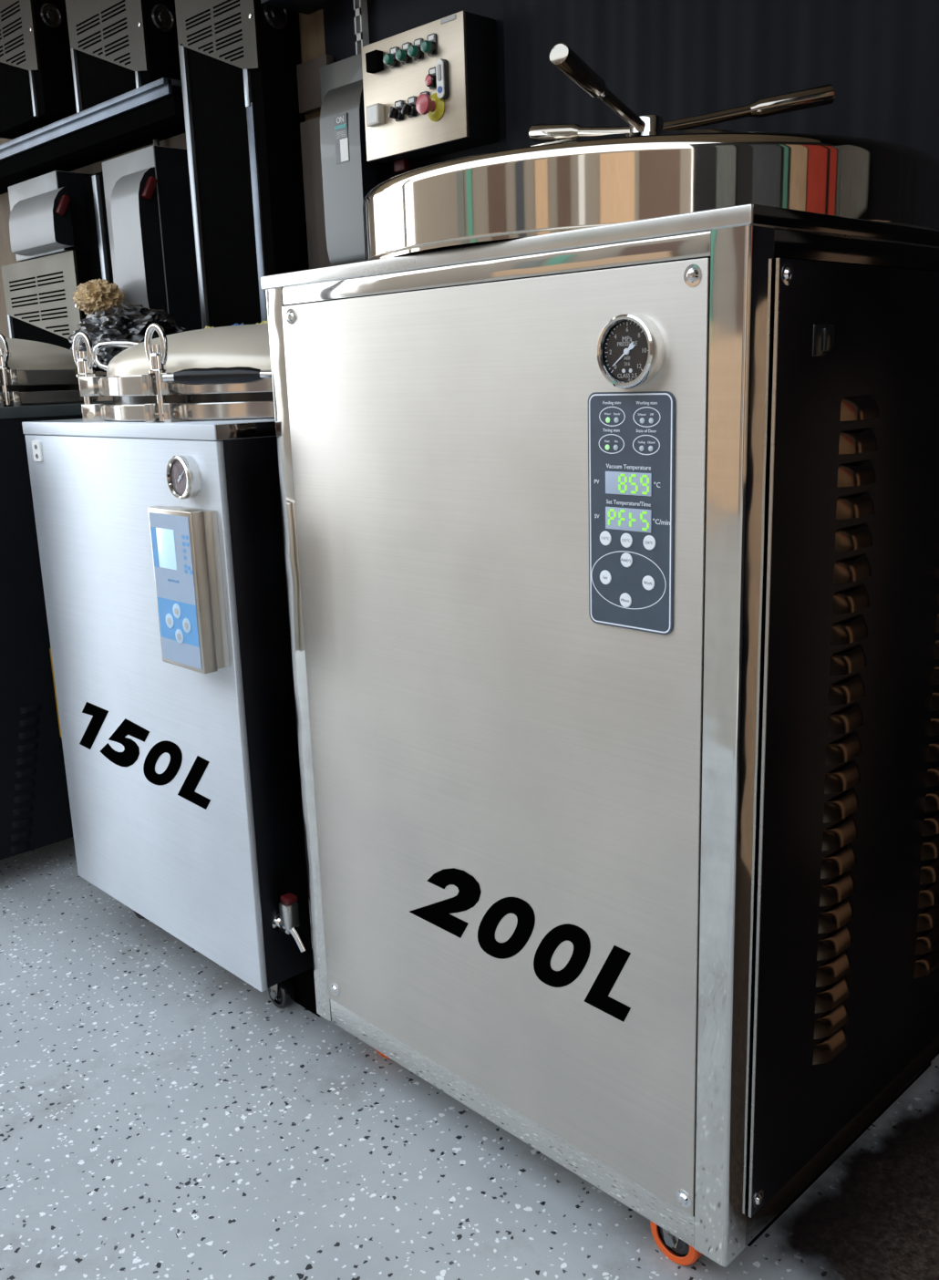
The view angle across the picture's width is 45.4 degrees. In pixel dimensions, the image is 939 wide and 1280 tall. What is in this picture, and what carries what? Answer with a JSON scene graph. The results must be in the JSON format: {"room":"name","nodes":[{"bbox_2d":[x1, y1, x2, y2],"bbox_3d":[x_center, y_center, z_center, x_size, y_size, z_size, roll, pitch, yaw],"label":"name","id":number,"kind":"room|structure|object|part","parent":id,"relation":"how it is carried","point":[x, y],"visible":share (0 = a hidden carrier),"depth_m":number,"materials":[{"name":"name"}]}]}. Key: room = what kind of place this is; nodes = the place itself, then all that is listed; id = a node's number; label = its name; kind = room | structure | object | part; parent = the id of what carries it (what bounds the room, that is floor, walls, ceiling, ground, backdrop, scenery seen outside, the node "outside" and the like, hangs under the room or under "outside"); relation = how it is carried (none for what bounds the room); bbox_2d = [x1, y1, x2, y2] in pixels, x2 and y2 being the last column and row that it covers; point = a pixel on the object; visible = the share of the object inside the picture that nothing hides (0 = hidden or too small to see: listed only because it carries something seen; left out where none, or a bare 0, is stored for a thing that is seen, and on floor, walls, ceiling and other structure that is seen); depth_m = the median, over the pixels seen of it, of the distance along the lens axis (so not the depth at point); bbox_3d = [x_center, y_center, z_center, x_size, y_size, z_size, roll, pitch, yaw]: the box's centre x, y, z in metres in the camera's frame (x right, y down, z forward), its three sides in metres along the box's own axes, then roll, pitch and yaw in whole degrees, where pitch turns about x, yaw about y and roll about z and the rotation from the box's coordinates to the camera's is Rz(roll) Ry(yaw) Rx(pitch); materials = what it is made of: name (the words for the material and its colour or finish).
{"room":"equipment showroom","nodes":[
{"label":"equipment showroom","id":0,"kind":"room"},
{"bbox_2d":[0,0,506,401],"bbox_3d":[-1.363,-1.377,4.325,0.060,3.085,10.900,-14,18,-42],"label":"wall","id":1,"kind":"structure","parent":0,"point":[387,18],"depth_m":3.06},
{"bbox_2d":[0,0,76,139],"bbox_3d":[-1.690,-2.254,4.266,0.160,0.570,0.520,-14,18,-42],"label":"machine","id":2,"kind":"object","parent":1,"relation":"in","point":[37,88],"visible":0.96,"depth_m":4.14,"materials":[{"name":"metal"}]},
{"bbox_3d":[-1.746,-2.312,4.204,0.010,0.425,0.508,-14,18,-42],"label":"vent plate","id":3,"kind":"part","parent":2,"relation":"part of","materials":[{"name":"metal"}]},
{"bbox_2d":[8,170,92,261],"bbox_3d":[-1.593,-1.616,4.289,0.229,0.280,0.541,-14,18,-42],"label":"switch box","id":4,"kind":"object","parent":1,"relation":"attached to","point":[47,214],"visible":0.87,"depth_m":4.18,"materials":[{"name":"paint"}]},
{"bbox_3d":[-1.469,-1.571,4.057,0.052,0.071,0.030,-14,18,-42],"label":"switch lever","id":5,"kind":"part","parent":4,"relation":"part of","materials":[{"name":"red plastic"}]},
{"bbox_2d":[0,250,100,371],"bbox_3d":[-1.626,-1.285,4.461,0.160,0.430,0.652,-14,18,-42],"label":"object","id":6,"kind":"object","parent":1,"relation":"in","point":[40,304],"visible":0.63,"depth_m":4.36,"materials":[{"name":"metal"}]},
{"bbox_3d":[-1.678,-1.319,4.401,0.010,0.332,0.650,-14,18,-42],"label":"vent plate","id":7,"kind":"part","parent":6,"relation":"part of","materials":[{"name":"metal"}]},
{"bbox_2d":[0,77,182,161],"bbox_3d":[-1.539,-1.864,4.193,0.188,0.045,1.900,-14,18,-42],"label":"beam","id":8,"kind":"structure","parent":1,"relation":"attached to","point":[163,87],"depth_m":3.82,"materials":[{"name":"grey metal"}]},
{"bbox_2d":[65,0,181,113],"bbox_3d":[-1.149,-2.059,3.745,0.160,0.505,0.512,-14,18,-42],"label":"vent housing","id":9,"kind":"object","parent":8,"relation":"on","point":[118,47],"visible":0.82,"depth_m":3.67,"materials":[{"name":"metal"}]},
{"bbox_3d":[-1.204,-2.070,3.694,0.010,0.458,0.500,-14,18,-42],"label":"vent plate","id":10,"kind":"part","parent":9,"relation":"part of","materials":[{"name":"metal"}]},
{"bbox_2d":[0,94,185,194],"bbox_3d":[-1.527,-1.815,4.215,0.156,0.059,1.900,-14,18,-42],"label":"shelf","id":11,"kind":"object","parent":1,"relation":"attached to","point":[161,119],"visible":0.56,"depth_m":3.92,"materials":[{"name":"black metal"}]},
{"bbox_2d":[82,171,113,283],"bbox_3d":[-1.287,-1.430,4.101,0.116,0.515,0.265,-14,18,-42],"label":"metal post","id":12,"kind":"object","parent":1,"relation":"attached to","point":[93,185],"visible":0.28,"depth_m":4.08,"materials":[{"name":"metal"}]},
{"bbox_2d":[102,144,202,331],"bbox_3d":[-1.096,-1.339,3.837,0.229,0.597,0.380,-14,18,-42],"label":"switch box","id":13,"kind":"object","parent":1,"relation":"attached to","point":[148,197],"visible":0.7,"depth_m":3.71,"materials":[{"name":"paint"}]},
{"bbox_3d":[-1.034,-1.459,3.626,0.052,0.071,0.030,-14,18,-42],"label":"switch lever","id":14,"kind":"part","parent":13,"relation":"part of","materials":[{"name":"red plastic"}]},
{"bbox_2d":[153,139,159,145],"bbox_3d":[-1.074,-1.728,3.843,0.021,0.140,0.021,-14,18,-42],"label":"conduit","id":15,"kind":"object","parent":1,"relation":"attached to","point":[156,142],"visible":0.05,"depth_m":3.84,"materials":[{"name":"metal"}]},
{"bbox_2d":[175,0,309,329],"bbox_3d":[-0.677,-1.519,3.391,0.160,1.125,0.421,-14,18,-42],"label":"cabinet","id":16,"kind":"object","parent":1,"relation":"in","point":[239,59],"visible":0.77,"depth_m":3.32,"materials":[{"name":"metal"}]},
{"bbox_3d":[-0.742,-1.849,3.265,0.010,0.421,0.409,-14,18,-42],"label":"vent plate","id":17,"kind":"part","parent":16,"relation":"part of","materials":[{"name":"metal"}]},
{"bbox_2d":[260,0,342,14],"bbox_3d":[-0.173,-1.808,2.784,0.160,0.215,1.000,-14,18,-42],"label":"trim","id":18,"kind":"structure","parent":1,"relation":"attached to","point":[304,6],"depth_m":3.12,"materials":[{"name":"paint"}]},
{"bbox_2d":[296,54,333,114],"bbox_3d":[-0.440,-1.591,3.220,0.028,0.130,0.142,-14,18,-42],"label":"board","id":19,"kind":"object","parent":1,"relation":"attached to","point":[308,72],"visible":0.74,"depth_m":3.22,"materials":[{"name":"brown wood"}]},
{"bbox_2d":[299,116,330,268],"bbox_3d":[-0.429,-1.261,3.298,0.028,0.500,0.142,-14,18,-42],"label":"board","id":20,"kind":"object","parent":1,"relation":"attached to","point":[318,257],"visible":0.28,"depth_m":3.29,"materials":[{"name":"grey wood"}]},
{"bbox_2d":[320,52,388,266],"bbox_3d":[-0.329,-1.282,3.126,0.111,0.615,0.224,-14,18,-42],"label":"switch box","id":21,"kind":"object","parent":1,"relation":"attached to","point":[348,177],"visible":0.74,"depth_m":3.07,"materials":[{"name":"paint"}]},
{"bbox_3d":[-0.339,-1.328,3.043,0.001,0.056,0.033,-14,18,-42],"label":"label panel","id":22,"kind":"part","parent":21,"relation":"part of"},
{"bbox_2d":[353,0,369,54],"bbox_3d":[-0.293,-1.640,3.056,0.023,0.260,0.030,-14,18,-42],"label":"strut","id":23,"kind":"object","parent":1,"relation":"attached to","point":[360,6],"visible":0.48,"depth_m":3.04,"materials":[{"name":"silver metal"}]},
{"bbox_2d":[361,10,498,172],"bbox_3d":[-0.122,-1.372,2.842,0.164,0.306,0.382,-14,18,-42],"label":"box","id":24,"kind":"object","parent":1,"relation":"attached to","point":[430,89],"visible":1,"depth_m":2.77,"materials":[{"name":"paint"}]},
{"bbox_3d":[-0.071,-1.361,2.725,0.004,0.086,0.024,-14,18,-42],"label":"handle","id":25,"kind":"part","parent":24,"relation":"part of","materials":[{"name":"white plastic"}]},
{"bbox_3d":[-0.063,-1.362,2.728,0.012,0.090,0.026,-14,18,-42],"label":"handle plate","id":26,"kind":"part","parent":24,"relation":"part of","materials":[{"name":"silver metal"}]},
{"bbox_3d":[-0.051,-1.487,2.689,0.002,0.010,0.053,-14,18,-42],"label":"maker plate","id":27,"kind":"part","parent":24,"relation":"part of","materials":[{"name":"silver metal"}]},
{"bbox_2d":[503,0,938,161],"bbox_3d":[0.777,-0.877,2.102,0.010,2.975,1.950,-14,18,-42],"label":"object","id":28,"kind":"structure","parent":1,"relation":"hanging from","point":[669,59],"depth_m":2.27,"materials":[{"name":"metal"}]},
{"bbox_2d":[0,836,938,1279],"bbox_3d":[-1.802,0.594,2.863,3.260,0.050,8.900,-14,18,-42],"label":"floor","id":29,"kind":"structure","parent":0,"point":[162,1118],"depth_m":1.71,"materials":[{"name":"grey concrete"}]},
{"bbox_2d":[0,332,113,859],"bbox_3d":[-1.228,-0.137,2.969,0.714,1.287,0.828,-14,18,-42],"label":"autoclave","id":30,"kind":"object","parent":29,"relation":"on","point":[39,380],"visible":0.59,"depth_m":2.63,"materials":[{"name":"grey paint"}]},
{"bbox_3d":[-1.288,-0.720,2.837,0.614,0.089,0.614,-14,18,-42],"label":"dome lid","id":31,"kind":"part","parent":30,"relation":"part of","materials":[{"name":"silver metal"}]},
{"bbox_3d":[-1.244,-0.584,2.865,0.714,0.025,0.824,-14,18,-42],"label":"plate","id":32,"kind":"part","parent":30,"relation":"part of","materials":[{"name":"grey paint"}]},
{"bbox_2d":[21,322,319,1016],"bbox_3d":[-0.371,0.008,2.292,0.764,1.260,0.774,-14,18,-42],"label":"autoclave","id":33,"kind":"object","parent":29,"relation":"on","point":[157,509],"visible":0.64,"depth_m":1.97,"materials":[{"name":"silver metal"}]},
{"bbox_3d":[-0.851,-0.372,2.209,0.003,0.040,0.034,-14,18,-42],"label":"lock plate","id":34,"kind":"part","parent":33,"relation":"part of","materials":[{"name":"silver metal"}]},
{"bbox_3d":[-0.658,-0.545,2.158,0.190,0.060,0.056,5,15,28],"label":"wire handle","id":35,"kind":"part","parent":33,"relation":"part of","materials":[{"name":"silver metal"}]},
{"bbox_3d":[-0.621,0.102,2.107,0.014,0.952,0.708,-14,18,-42],"label":"panel","id":36,"kind":"part","parent":33,"relation":"part of","materials":[{"name":"silver metal"}]},
{"bbox_3d":[-0.389,-0.437,2.229,0.712,0.024,0.711,-14,18,-42],"label":"plate","id":37,"kind":"part","parent":33,"relation":"part of","materials":[{"name":"silver metal"}]},
{"bbox_3d":[-0.467,-0.261,1.805,0.001,0.059,0.059,-14,18,-42],"label":"gauge glass","id":38,"kind":"part","parent":33,"relation":"part of","materials":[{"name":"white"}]},
{"bbox_3d":[-0.394,-0.571,2.196,0.614,0.089,0.614,-14,18,-42],"label":"dome lid","id":39,"kind":"part","parent":33,"relation":"part of","materials":[{"name":"silver metal"}]},
{"bbox_3d":[-0.311,0.446,1.936,0.021,0.012,0.024,-14,18,-42],"label":"valve handle","id":40,"kind":"part","parent":33,"relation":"part of","materials":[{"name":"red plastic"}]},
{"bbox_3d":[-0.298,0.514,1.943,0.039,0.050,0.016,6,16,32],"label":"spout","id":41,"kind":"part","parent":33,"relation":"part of","materials":[{"name":"silver metal"}]},
{"bbox_2d":[260,42,938,1266],"bbox_3d":[0.273,-0.029,1.747,0.800,1.540,0.850,-14,18,-42],"label":"autoclave","id":42,"kind":"object","parent":29,"relation":"on","point":[608,462],"visible":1,"depth_m":1.38,"materials":[{"name":"silver metal"}]},
{"bbox_3d":[-0.255,0.061,1.809,0.045,1.200,0.045,-14,18,-42],"label":"corner post","id":43,"kind":"part","parent":42,"relation":"part of","materials":[{"name":"silver metal"}]},
{"bbox_3d":[0.004,0.110,1.520,0.012,1.127,0.738,-14,18,-42],"label":"panel","id":44,"kind":"part","parent":42,"relation":"part of","materials":[{"name":"silver metal"}]},
{"bbox_3d":[-0.011,-0.452,1.389,0.014,0.024,0.739,-14,18,-42],"label":"rail","id":45,"kind":"part","parent":42,"relation":"part of","materials":[{"name":"silver metal"}]},
{"bbox_3d":[0.026,0.682,1.656,0.014,0.046,0.739,-14,18,-42],"label":"rail","id":46,"kind":"part","parent":42,"relation":"part of","materials":[{"name":"silver metal"}]},
{"bbox_3d":[0.249,-0.540,1.630,0.751,0.020,0.835,-14,18,-42],"label":"plate","id":47,"kind":"part","parent":42,"relation":"part of","materials":[{"name":"silver metal"}]},
{"bbox_2d":[602,401,619,415],"bbox_3d":[0.158,-0.257,1.243,0.001,0.016,0.025,-14,18,-42],"label":"print","id":48,"kind":"object","parent":42,"relation":"on","point":[609,407],"depth_m":1.24},
{"bbox_2d":[603,428,619,442],"bbox_3d":[0.158,-0.228,1.251,0.001,0.015,0.024,-14,18,-42],"label":"print","id":49,"kind":"object","parent":42,"relation":"on","point":[610,435],"depth_m":1.25},
{"bbox_3d":[0.166,-0.308,1.198,0.001,0.065,0.065,-14,18,-42],"label":"gauge glass","id":50,"kind":"part","parent":42,"relation":"part of","materials":[{"name":"black glass"}]},
{"bbox_3d":[0.179,-0.142,1.254,0.003,0.265,0.118,-14,18,-42],"label":"control panel","id":51,"kind":"part","parent":42,"relation":"part of","materials":[{"name":"plastic"}]},
{"bbox_2d":[594,464,670,525],"bbox_3d":[0.179,-0.163,1.246,0.001,0.063,0.105,-14,18,-42],"label":"print","id":52,"kind":"object","parent":42,"relation":"on","point":[624,494],"depth_m":1.24},
{"bbox_2d":[636,429,656,443],"bbox_3d":[0.192,-0.221,1.217,0.001,0.016,0.027,-14,18,-42],"label":"print","id":53,"kind":"object","parent":42,"relation":"on","point":[643,436],"depth_m":1.22},
{"bbox_2d":[636,401,657,415],"bbox_3d":[0.191,-0.250,1.210,0.001,0.015,0.028,-14,18,-42],"label":"print","id":54,"kind":"object","parent":42,"relation":"on","point":[643,407],"depth_m":1.21},
{"bbox_3d":[0.248,-0.618,1.614,0.800,0.140,0.800,-14,18,-42],"label":"drum lid","id":55,"kind":"part","parent":42,"relation":"part of","materials":[{"name":"silver metal"}]},
{"bbox_3d":[0.292,0.173,1.259,0.045,1.200,0.045,-14,18,-42],"label":"corner post","id":56,"kind":"part","parent":42,"relation":"part of","materials":[{"name":"silver metal"}]},
{"bbox_3d":[0.572,0.673,1.617,0.655,0.046,0.014,-14,18,-42],"label":"rail","id":57,"kind":"part","parent":42,"relation":"part of","materials":[{"name":"black metal"}]},
{"bbox_3d":[0.561,0.104,1.474,0.652,1.124,0.003,-14,18,-42],"label":"panel","id":58,"kind":"part","parent":42,"relation":"part of","materials":[{"name":"black metal"}]},
{"bbox_3d":[0.534,-0.459,1.350,0.655,0.028,0.014,-14,18,-42],"label":"rail","id":59,"kind":"part","parent":42,"relation":"part of","materials":[{"name":"black metal"}]},
{"bbox_3d":[-0.844,-0.251,3.609,0.225,1.190,1.850,-14,18,-42],"label":"bench","id":60,"kind":"object","parent":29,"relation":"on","visible":0},
{"bbox_2d":[67,303,185,371],"bbox_3d":[-1.121,-0.979,3.663,0.276,0.218,0.612,-14,18,-42],"label":"bag","id":61,"kind":"object","parent":60,"relation":"on","point":[129,322],"visible":0.56,"depth_m":3.51,"materials":[{"name":"black plastic"}]},
{"bbox_2d":[72,278,123,315],"bbox_3d":[-1.242,-1.145,3.755,0.143,0.120,0.230,-14,18,-42],"label":"bundle","id":62,"kind":"object","parent":61,"relation":"on","point":[90,296],"visible":0.88,"depth_m":3.70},
{"bbox_2d":[255,320,268,324],"bbox_3d":[-0.573,-0.836,3.173,0.098,0.132,0.126,-14,18,-42],"label":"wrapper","id":63,"kind":"object","parent":60,"relation":"on","point":[263,322],"visible":0.04,"depth_m":3.15,"materials":[{"name":"yellow plastic"}]}
]}

